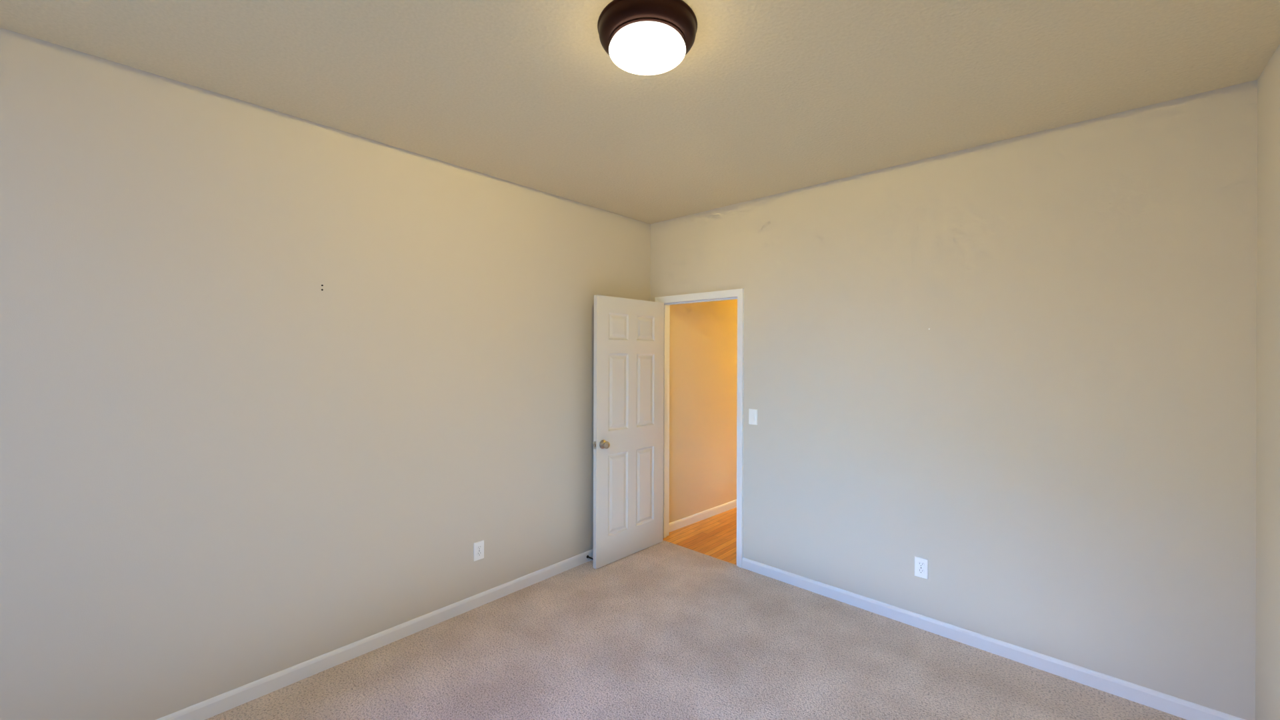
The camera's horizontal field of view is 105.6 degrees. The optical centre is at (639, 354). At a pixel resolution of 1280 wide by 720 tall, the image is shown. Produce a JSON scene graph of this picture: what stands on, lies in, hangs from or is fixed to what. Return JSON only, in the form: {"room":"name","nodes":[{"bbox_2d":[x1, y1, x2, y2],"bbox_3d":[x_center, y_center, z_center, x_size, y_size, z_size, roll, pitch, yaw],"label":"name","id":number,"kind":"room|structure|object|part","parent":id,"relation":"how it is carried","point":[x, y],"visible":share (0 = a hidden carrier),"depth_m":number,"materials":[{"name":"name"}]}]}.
{"room":"empty bedroom","nodes":[
{"label":"empty bedroom","id":0,"kind":"room"},
{"bbox_2d":[0,27,650,719],"bbox_3d":[-1.286,0.219,2.872,0.120,2.741,4.170,0,0,43],"label":"wall","id":1,"kind":"structure","parent":0,"point":[223,470],"depth_m":2.22,"materials":[{"name":"beige paint"}]},
{"bbox_2d":[156,548,593,719],"bbox_3d":[-1.242,1.551,2.827,0.013,0.077,3.930,0,0,43],"label":"baseboard","id":2,"kind":"structure","parent":1,"relation":"attached to","point":[204,710],"depth_m":2.55,"materials":[{"name":"white paint"}]},
{"bbox_2d":[474,540,483,561],"bbox_3d":[-1.017,1.241,3.073,0.009,0.115,0.070,0,0,43],"label":"outlet","id":3,"kind":"object","parent":1,"relation":"attached to","point":[479,547],"visible":1,"depth_m":3.07,"materials":[{"name":"white plastic"}]},
{"bbox_2d":[0,0,1279,223],"bbox_3d":[-0.004,-1.197,1.699,3.588,0.100,4.170,0,0,43],"label":"ceiling","id":4,"kind":"structure","parent":0,"point":[768,97],"depth_m":1.98,"materials":[{"name":"paint"}]},
{"bbox_2d":[597,0,697,75],"bbox_3d":[0.026,-1.089,1.702,0.349,0.116,0.349,0,0,43],"label":"ceiling light","id":5,"kind":"object","parent":4,"relation":"attached to","point":[641,37],"depth_m":1.62,"materials":[{"name":"white glass"}]},
{"bbox_2d":[205,540,1186,719],"bbox_3d":[-0.054,1.634,1.655,3.588,0.080,4.052,0,0,43],"label":"floor","id":6,"kind":"structure","parent":0,"point":[665,630],"depth_m":2.48,"materials":[{"name":"beige carpet"}]},
{"bbox_2d":[663,507,736,564],"bbox_3d":[2.011,1.643,5.509,1.265,0.076,4.418,0,0,43],"label":"floor","id":7,"kind":"structure","parent":0,"point":[715,536],"depth_m":4.26,"materials":[{"name":"brown wood"}]},
{"bbox_2d":[669,299,737,522],"bbox_3d":[1.572,0.229,5.941,4.200,2.741,0.420,0,0,-44],"label":"wall","id":8,"kind":"structure","parent":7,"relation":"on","point":[703,339],"depth_m":4.71,"materials":[{"name":"beige paint"}]},
{"bbox_2d":[668,499,736,532],"bbox_3d":[1.610,1.565,5.681,3.900,0.077,0.013,0,0,-44],"label":"baseboard","id":9,"kind":"structure","parent":8,"relation":"attached to","point":[680,523],"depth_m":4.69,"materials":[{"name":"white paint"}]},
{"bbox_2d":[650,80,1257,719],"bbox_3d":[1.361,0.228,3.190,3.348,2.741,0.120,0,0,43],"label":"wall","id":10,"kind":"structure","parent":0,"point":[1067,446],"depth_m":2.51,"materials":[{"name":"beige paint"}]},
{"bbox_2d":[592,294,663,568],"bbox_3d":[-0.077,0.575,3.873,0.153,2.028,0.762,0,0,44],"label":"door","id":11,"kind":"structure","parent":10,"relation":"in","point":[628,442],"depth_m":3.83,"materials":[{"name":"white paint"}]},
{"bbox_3d":[-0.338,0.673,3.603,0.025,0.056,0.012,0,0,44],"label":"handle","id":12,"kind":"part","parent":11,"relation":"part of","materials":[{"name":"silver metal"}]},
{"bbox_3d":[-0.257,0.673,3.619,0.059,0.066,0.066,0,0,44],"label":"knob","id":13,"kind":"part","parent":11,"relation":"part of","materials":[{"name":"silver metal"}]},
{"bbox_3d":[-0.073,0.575,3.877,0.035,2.028,0.750,0,0,44],"label":"panel","id":14,"kind":"part","parent":11,"relation":"part of","materials":[{"name":"white paint"}]},
{"bbox_2d":[654,288,743,567],"bbox_3d":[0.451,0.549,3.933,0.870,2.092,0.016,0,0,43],"label":"door frame","id":15,"kind":"structure","parent":10,"relation":"attached to","point":[739,293],"depth_m":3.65,"materials":[{"name":"white wood"}]},
{"bbox_2d":[748,408,757,425],"bbox_3d":[0.832,0.461,3.585,0.070,0.115,0.012,0,0,43],"label":"switch","id":16,"kind":"object","parent":10,"relation":"attached to","point":[753,413],"visible":1,"depth_m":3.58,"materials":[{"name":"white plastic"}]},
{"bbox_2d":[914,556,927,579],"bbox_3d":[1.643,1.246,2.840,0.070,0.115,0.009,0,0,43],"label":"outlet","id":17,"kind":"object","parent":10,"relation":"attached to","point":[921,564],"visible":1,"depth_m":2.84,"materials":[{"name":"white plastic"}]},
{"bbox_2d":[742,557,1245,719],"bbox_3d":[1.656,1.561,2.824,2.411,0.077,0.013,0,0,43],"label":"baseboard","id":18,"kind":"structure","parent":10,"relation":"attached to","point":[1183,709],"depth_m":2.54,"materials":[{"name":"white paint"}]},
{"bbox_2d":[1255,44,1279,719],"bbox_3d":[1.268,0.228,0.525,0.120,2.741,4.170,0,0,43],"label":"wall","id":19,"kind":"structure","parent":0,"point":[1267,628],"depth_m":1.88,"materials":[{"name":"beige paint"}]}
]}

